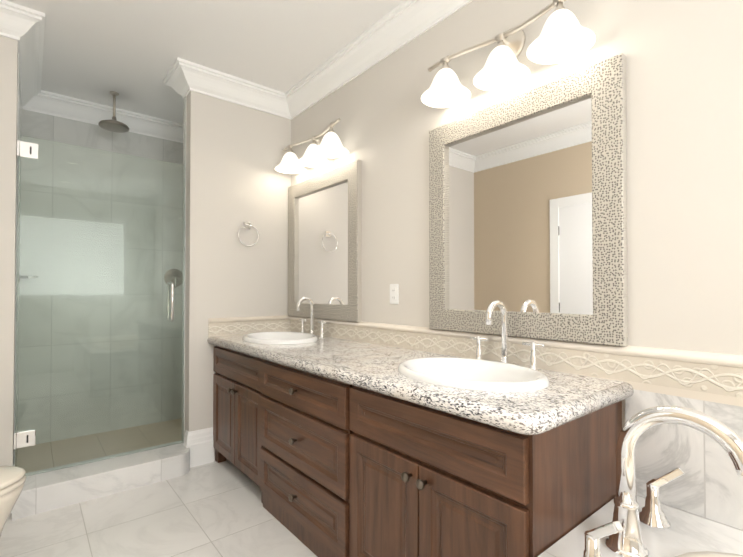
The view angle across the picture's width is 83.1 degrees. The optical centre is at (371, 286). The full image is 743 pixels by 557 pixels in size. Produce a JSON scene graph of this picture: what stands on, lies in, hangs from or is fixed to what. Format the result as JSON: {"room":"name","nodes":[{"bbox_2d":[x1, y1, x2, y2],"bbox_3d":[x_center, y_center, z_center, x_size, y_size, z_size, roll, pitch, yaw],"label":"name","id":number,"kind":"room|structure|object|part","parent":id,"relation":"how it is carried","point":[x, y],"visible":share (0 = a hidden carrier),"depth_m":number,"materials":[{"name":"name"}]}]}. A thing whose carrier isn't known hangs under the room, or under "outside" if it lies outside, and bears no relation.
{"room":"bathroom","nodes":[
{"label":"bathroom","id":0,"kind":"room"},
{"bbox_2d":[0,35,17,465],"bbox_3d":[-2.294,-0.139,2.143,0.720,2.740,0.150,1,-1,-39],"label":"wall pier","id":1,"kind":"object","parent":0,"point":[8,103],"visible":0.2,"depth_m":2.29,"materials":[{"name":"white paint"}]},
{"bbox_2d":[13,431,15,449],"bbox_3d":[-2.023,0.875,2.377,0.012,0.090,0.056,1,-1,-39],"label":"shower door hinge","id":2,"kind":"object","parent":1,"relation":"attached to","point":[14,441],"visible":0.9,"depth_m":2.35,"materials":[{"name":"silver metal"}]},
{"bbox_2d":[17,140,18,157],"bbox_3d":[-2.023,-0.785,2.398,0.012,0.090,0.056,1,-1,-39],"label":"shower door hinge","id":3,"kind":"object","parent":1,"relation":"attached to","point":[17,148],"visible":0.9,"depth_m":2.38,"materials":[{"name":"silver metal"}]},
{"bbox_2d":[15,135,184,475],"bbox_3d":[-1.673,0.116,2.672,0.900,1.955,0.010,1,-1,-39],"label":"shower door","id":4,"kind":"structure","parent":1,"relation":"attached to","point":[99,334],"depth_m":2.63,"materials":[{"name":"clear glass"}]},
{"bbox_2d":[16,430,35,448],"bbox_3d":[-1.978,0.875,2.399,0.086,0.090,0.012,1,-1,-39],"label":"shower door hinge","id":5,"kind":"object","parent":4,"relation":"attached to","point":[21,439],"visible":1,"depth_m":2.39,"materials":[{"name":"silver metal"}]},
{"bbox_2d":[19,141,38,159],"bbox_3d":[-1.978,-0.785,2.421,0.086,0.090,0.012,1,-1,-39],"label":"shower door hinge","id":6,"kind":"object","parent":4,"relation":"attached to","point":[24,149],"visible":1,"depth_m":2.41,"materials":[{"name":"silver metal"}]},
{"bbox_2d":[169,282,173,320],"bbox_3d":[-1.373,0.106,2.877,0.020,0.270,0.054,1,-1,-39],"label":"door pull","id":7,"kind":"object","parent":4,"relation":"attached to","point":[172,301],"visible":0.98,"depth_m":2.86,"materials":[{"name":"silver metal"}]},
{"bbox_2d":[0,460,316,556],"bbox_3d":[-0.491,1.270,1.260,2.660,0.100,5.970,1,-1,-39],"label":"floor","id":8,"kind":"structure","parent":0,"point":[214,509],"depth_m":2.16,"materials":[{"name":"tile"}]},
{"bbox_2d":[0,466,26,536],"bbox_3d":[-1.799,0.829,1.573,0.778,0.790,0.456,1,-1,-39],"label":"toilet","id":9,"kind":"object","parent":8,"relation":"on","point":[12,480],"visible":1,"depth_m":1.73,"materials":[{"name":"beige ceramic"}]},
{"bbox_3d":[-1.722,0.800,1.636,0.574,0.030,0.374,1,-1,-39],"label":"lid","id":10,"kind":"part","parent":9,"relation":"part of","materials":[{"name":"beige ceramic"}]},
{"bbox_3d":[-1.722,0.828,1.635,0.580,0.022,0.380,1,-1,-39],"label":"seat","id":11,"kind":"part","parent":9,"relation":"part of","materials":[{"name":"beige ceramic"}]},
{"bbox_2d":[12,442,189,519],"bbox_3d":[-1.627,1.167,2.606,0.918,0.140,0.290,1,-1,-39],"label":"curb","id":12,"kind":"object","parent":8,"relation":"on","point":[53,490],"visible":0.77,"depth_m":2.48,"materials":[{"name":"stone"}]},
{"bbox_2d":[213,345,621,556],"bbox_3d":[-0.140,0.818,2.219,0.666,0.830,2.440,1,-1,-39],"label":"bathroom vanity","id":13,"kind":"object","parent":8,"relation":"on","point":[332,447],"depth_m":1.51,"materials":[{"name":"brown wood"}]},
{"bbox_3d":[-0.990,0.880,2.825,0.020,0.520,0.400,1,-1,-39],"label":"door","id":14,"kind":"part","parent":13,"relation":"part of","materials":[{"name":"brown wood"}]},
{"bbox_3d":[-0.734,0.876,2.512,0.020,0.520,0.400,1,-1,-39],"label":"door","id":15,"kind":"part","parent":13,"relation":"part of","materials":[{"name":"brown wood"}]},
{"bbox_3d":[-0.378,1.013,2.008,0.035,0.034,0.034,1,-1,-39],"label":"knob","id":16,"kind":"part","parent":13,"relation":"part of","materials":[{"name":"grey metal"}]},
{"bbox_3d":[-0.378,0.505,2.015,0.035,0.034,0.034,1,-1,-39],"label":"knob","id":17,"kind":"part","parent":13,"relation":"part of","materials":[{"name":"grey metal"}]},
{"bbox_3d":[-0.378,0.744,2.012,0.035,0.034,0.034,1,-1,-39],"label":"knob","id":18,"kind":"part","parent":13,"relation":"part of","materials":[{"name":"grey metal"}]},
{"bbox_3d":[-0.356,1.013,2.026,0.020,0.234,0.812,1,-1,-39],"label":"drawer","id":19,"kind":"part","parent":13,"relation":"part of","materials":[{"name":"brown wood"}]},
{"bbox_3d":[-0.356,0.744,2.029,0.020,0.268,0.812,1,-1,-39],"label":"drawer","id":20,"kind":"part","parent":13,"relation":"part of","materials":[{"name":"brown wood"}]},
{"bbox_3d":[-0.336,0.465,2.061,0.020,0.130,2.437,1,-1,-39],"label":"rail","id":21,"kind":"part","parent":13,"relation":"part of","materials":[{"name":"brown wood"}]},
{"bbox_3d":[0.040,0.864,1.565,0.020,0.520,0.390,1,-1,-39],"label":"door","id":22,"kind":"part","parent":13,"relation":"part of","materials":[{"name":"brown wood"}]},
{"bbox_3d":[0.121,0.647,1.425,0.035,0.034,0.034,1,-1,-39],"label":"knob","id":23,"kind":"part","parent":13,"relation":"part of","materials":[{"name":"grey metal"}]},
{"bbox_2d":[207,337,633,440],"bbox_3d":[-0.123,0.375,2.212,0.659,0.055,2.480,1,-1,-39],"label":"countertop","id":24,"kind":"structure","parent":13,"relation":"on","point":[541,414],"depth_m":1.39,"materials":[{"name":"grey stone"}]},
{"bbox_2d":[227,331,334,344],"bbox_3d":[-0.613,0.417,2.805,0.456,0.178,0.610,1,-1,-39],"label":"sink","id":25,"kind":"object","parent":24,"relation":"in","point":[289,337],"depth_m":2.86,"materials":[{"name":"white ceramic"}]},
{"bbox_3d":[-0.462,0.205,2.931,0.135,0.263,0.026,1,-1,-39],"label":"faucet spout","id":26,"kind":"part","parent":24,"relation":"part of","materials":[{"name":"silver metal"}]},
{"bbox_2d":[295,297,326,332],"bbox_3d":[-0.458,0.215,2.935,0.147,0.283,0.350,1,-1,-39],"label":"faucet","id":27,"kind":"object","parent":24,"relation":"on","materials":[{"name":"silver metal"}]},
{"bbox_2d":[367,353,578,400],"bbox_3d":[0.367,0.402,1.605,0.456,0.178,0.610,1,-1,-39],"label":"sink","id":28,"kind":"object","parent":24,"relation":"in","point":[502,379],"depth_m":1.66,"materials":[{"name":"white ceramic"}]},
{"bbox_3d":[0.518,0.190,1.731,0.135,0.263,0.026,1,-1,-39],"label":"faucet spout","id":29,"kind":"part","parent":24,"relation":"part of","materials":[{"name":"silver metal"}]},
{"bbox_2d":[470,301,544,364],"bbox_3d":[0.523,0.200,1.735,0.147,0.283,0.350,1,-1,-39],"label":"faucet","id":30,"kind":"object","parent":24,"relation":"on","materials":[{"name":"silver metal"}]},
{"bbox_3d":[0.165,0.646,1.370,0.035,0.034,0.034,1,-1,-39],"label":"knob","id":31,"kind":"part","parent":13,"relation":"part of","materials":[{"name":"grey metal"}]},
{"bbox_3d":[0.289,0.860,1.260,0.020,0.520,0.390,1,-1,-39],"label":"door","id":32,"kind":"part","parent":13,"relation":"part of","materials":[{"name":"brown wood"}]},
{"bbox_2d":[537,405,742,556],"bbox_3d":[1.147,0.750,0.299,1.092,0.914,2.154,1,-1,-39],"label":"tub","id":33,"kind":"object","parent":8,"relation":"on","point":[626,521],"visible":1,"depth_m":1.13,"materials":[{"name":"white ceramic"}]},
{"bbox_3d":[0.536,0.658,1.016,0.088,0.117,0.088,1,-1,-39],"label":"handle","id":34,"kind":"part","parent":33,"relation":"part of","materials":[{"name":"silver metal"}]},
{"bbox_3d":[0.546,0.578,0.987,0.022,0.022,0.109,0,-41,-19],"label":"handle lever","id":35,"kind":"part","parent":33,"relation":"part of","materials":[{"name":"silver metal"}]},
{"bbox_3d":[0.861,0.662,1.281,0.088,0.117,0.088,1,-1,-39],"label":"handle","id":36,"kind":"part","parent":33,"relation":"part of","materials":[{"name":"silver metal"}]},
{"bbox_3d":[0.889,0.582,1.269,0.109,0.022,0.022,-43,-18,19],"label":"handle lever","id":37,"kind":"part","parent":33,"relation":"part of","materials":[{"name":"silver metal"}]},
{"bbox_2d":[604,405,742,556],"bbox_3d":[0.770,0.510,1.062,0.106,0.414,0.334,1,-1,-39],"label":"faucet","id":38,"kind":"object","parent":33,"relation":"on","point":[629,542],"depth_m":1.12,"materials":[{"name":"silver metal"}]},
{"bbox_2d":[675,551,742,556],"bbox_3d":[1.121,0.908,0.303,0.900,0.457,1.680,1,-1,-39],"label":"basin","id":39,"kind":"object","parent":33,"relation":"in","point":[677,553],"depth_m":1.09,"materials":[{"name":"beige ceramic"}]},
{"bbox_2d":[6,0,403,123],"bbox_3d":[-0.491,-1.570,1.297,2.660,0.100,5.970,1,-1,-39],"label":"ceiling","id":40,"kind":"structure","parent":0,"point":[128,51],"depth_m":2.57,"materials":[{"name":"white paint"}]},
{"bbox_2d":[0,0,15,38],"bbox_3d":[-2.174,-1.440,2.084,0.570,0.140,0.118,1,-1,-39],"label":"crown molding","id":41,"kind":"structure","parent":40,"relation":"attached to","point":[7,9],"depth_m":2.26,"materials":[{"name":"white"}]},
{"bbox_2d":[12,4,44,111],"bbox_3d":[-2.204,-1.431,2.712,0.118,0.140,1.128,1,-1,-39],"label":"crown molding","id":42,"kind":"structure","parent":40,"relation":"attached to","point":[30,23],"depth_m":2.56,"materials":[{"name":"white"}]},
{"bbox_2d":[21,91,182,142],"bbox_3d":[-2.026,-1.419,3.665,1.600,0.140,0.118,1,-1,-39],"label":"crown molding","id":43,"kind":"structure","parent":40,"relation":"attached to","point":[58,105],"depth_m":3.49,"materials":[{"name":"white"}]},
{"bbox_2d":[98,91,128,132],"bbox_3d":[-1.990,-1.357,3.240,0.206,0.274,0.206,1,-1,-39],"label":"shower head","id":44,"kind":"object","parent":40,"relation":"attached to","point":[113,125],"visible":1,"depth_m":3.22},
{"bbox_3d":[-1.990,-1.394,3.241,0.019,0.180,0.019,1,-1,-39],"label":"stem","id":45,"kind":"part","parent":44,"relation":"part of","materials":[{"name":"silver metal"}]},
{"bbox_2d":[163,73,184,97],"bbox_3d":[-1.217,-1.425,3.206,0.668,0.140,0.128,1,-1,-39],"label":"crown molding","id":46,"kind":"structure","parent":40,"relation":"attached to","point":[165,80],"depth_m":3.01,"materials":[{"name":"white"}]},
{"bbox_2d":[168,57,283,115],"bbox_3d":[-1.022,-1.427,3.039,0.758,0.140,0.138,1,-1,-39],"label":"crown molding","id":47,"kind":"structure","parent":40,"relation":"attached to","point":[185,76],"depth_m":3.00,"materials":[{"name":"white"}]},
{"bbox_2d":[280,0,472,119],"bbox_3d":[0.758,-1.446,1.586,0.118,0.140,4.600,1,-1,-39],"label":"crown molding","id":48,"kind":"structure","parent":40,"relation":"attached to","point":[402,24],"depth_m":2.52,"materials":[{"name":"white"}]},
{"bbox_2d":[185,91,290,459],"bbox_3d":[-1.001,-0.125,3.199,0.780,2.740,0.150,1,-1,-39],"label":"wall pier","id":49,"kind":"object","parent":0,"point":[235,154],"visible":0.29,"depth_m":3.06,"materials":[{"name":"white paint"}]},
{"bbox_2d":[183,96,186,441],"bbox_3d":[-1.339,-0.063,2.991,0.006,2.610,0.055,1,-1,-39],"label":"jamb","id":50,"kind":"object","parent":49,"relation":"attached to","point":[184,127],"visible":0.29,"depth_m":2.98,"materials":[{"name":"grey metal"}]},
{"bbox_2d":[183,427,213,467],"bbox_3d":[-1.209,1.122,2.934,0.187,0.240,0.072,1,-1,-39],"label":"baseboard","id":51,"kind":"structure","parent":49,"relation":"attached to","point":[199,443],"depth_m":2.91,"materials":[{"name":"white wood"}]},
{"bbox_2d":[238,222,258,246],"bbox_3d":[-0.927,-0.389,3.136,0.165,0.186,0.044,1,-1,-39],"label":"towel ring","id":52,"kind":"object","parent":49,"relation":"attached to","point":[246,225],"visible":0.98,"depth_m":3.13,"materials":[{"name":"silver metal"}]},
{"bbox_3d":[-0.937,-0.456,3.149,0.052,0.052,0.013,1,-1,-39],"label":"plate","id":53,"kind":"part","parent":52,"relation":"part of","materials":[{"name":"silver metal"}]},
{"bbox_2d":[291,0,742,530],"bbox_3d":[0.493,-0.140,2.082,0.120,2.740,5.970,1,-1,-39],"label":"wall","id":54,"kind":"structure","parent":0,"point":[684,114],"depth_m":1.46,"materials":[{"name":"white paint"}]},
{"bbox_2d":[274,118,348,173],"bbox_3d":[-0.425,-0.996,2.977,0.274,0.247,0.791,1,-1,-39],"label":"sconce","id":55,"kind":"object","parent":54,"relation":"attached to","point":[324,145],"visible":0.94,"depth_m":2.94,"materials":[{"name":"white glass"}]},
{"bbox_3d":[-0.615,-0.947,3.179,0.236,0.129,0.236,1,-1,-39],"label":"lamp shade","id":56,"kind":"part","parent":55,"relation":"part of","materials":[{"name":"white glass"}]},
{"bbox_3d":[-0.410,-0.943,2.988,0.236,0.129,0.236,1,-1,-39],"label":"lamp shade","id":57,"kind":"part","parent":55,"relation":"part of","materials":[{"name":"white glass"}]},
{"bbox_3d":[-0.264,-0.940,2.750,0.236,0.129,0.236,1,-1,-39],"label":"lamp shade","id":58,"kind":"part","parent":55,"relation":"part of","materials":[{"name":"white glass"}]},
{"bbox_2d":[288,160,361,321],"bbox_3d":[-0.368,-0.284,3.014,0.034,1.030,0.920,1,-1,-39],"label":"mirror","id":59,"kind":"object","parent":54,"relation":"attached to","point":[324,238],"visible":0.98,"depth_m":2.94,"materials":[{"name":"clear glass"}]},
{"label":"glass","id":60,"kind":"part","parent":59,"relation":"part of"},
{"bbox_2d":[13,52,742,530],"bbox_3d":[-0.296,-0.147,1.515,1.820,2.740,5.850,1,-1,-39],"label":"wall tile","id":61,"kind":"object","parent":54,"relation":"attached to","point":[707,484],"visible":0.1,"depth_m":1.38,"materials":[{"name":"white tile"}]},
{"bbox_2d":[390,284,398,303],"bbox_3d":[0.131,0.045,2.423,0.006,0.116,0.072,1,-1,-39],"label":"electrical outlet plate","id":62,"kind":"object","parent":54,"relation":"attached to","point":[396,286],"visible":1,"depth_m":2.41,"materials":[{"name":"white plastic"}]},
{"bbox_2d":[208,331,742,406],"bbox_3d":[0.551,0.345,1.394,0.652,0.026,4.600,1,-1,-39],"label":"liner","id":63,"kind":"object","parent":54,"relation":"attached to","point":[722,399],"visible":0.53,"depth_m":1.37,"materials":[{"name":"beige"}]},
{"bbox_2d":[208,320,742,397],"bbox_3d":[0.551,0.288,1.395,0.652,0.088,4.600,1,-1,-39],"label":"backsplash","id":64,"kind":"structure","parent":54,"relation":"attached to","point":[718,380],"depth_m":1.67,"materials":[{"name":"beige tile"}]},
{"bbox_2d":[208,315,742,367],"bbox_3d":[0.551,0.226,1.396,0.652,0.036,4.600,1,-1,-39],"label":"rail","id":65,"kind":"object","parent":54,"relation":"attached to","point":[728,360],"visible":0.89,"depth_m":1.64,"materials":[{"name":"beige"}]},
{"bbox_2d":[421,0,595,107],"bbox_3d":[0.543,-1.012,1.792,0.274,0.247,0.791,1,-1,-39],"label":"sconce","id":66,"kind":"object","parent":54,"relation":"attached to","point":[564,35],"visible":1,"depth_m":1.75,"materials":[{"name":"white glass"}]},
{"bbox_3d":[0.353,-0.963,1.995,0.236,0.129,0.236,1,-1,-39],"label":"lamp shade","id":67,"kind":"part","parent":66,"relation":"part of","materials":[{"name":"white glass"}]},
{"bbox_3d":[0.557,-0.959,1.804,0.236,0.129,0.236,1,-1,-39],"label":"lamp shade","id":68,"kind":"part","parent":66,"relation":"part of","materials":[{"name":"white glass"}]},
{"bbox_3d":[0.704,-0.976,1.565,0.054,0.068,0.054,1,-1,-39],"label":"bulb","id":69,"kind":"part","parent":66,"relation":"part of","materials":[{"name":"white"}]},
{"bbox_3d":[0.704,-0.955,1.565,0.236,0.129,0.236,1,-1,-39],"label":"lamp shade","id":70,"kind":"part","parent":66,"relation":"part of","materials":[{"name":"white glass"}]},
{"bbox_2d":[429,53,627,346],"bbox_3d":[0.600,-0.300,1.830,0.034,1.030,0.920,1,-1,-39],"label":"mirror","id":71,"kind":"object","parent":54,"relation":"attached to","point":[528,209],"visible":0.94,"depth_m":1.73,"materials":[{"name":"clear glass"}]},
{"label":"glass","id":72,"kind":"part","parent":71,"relation":"part of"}
]}

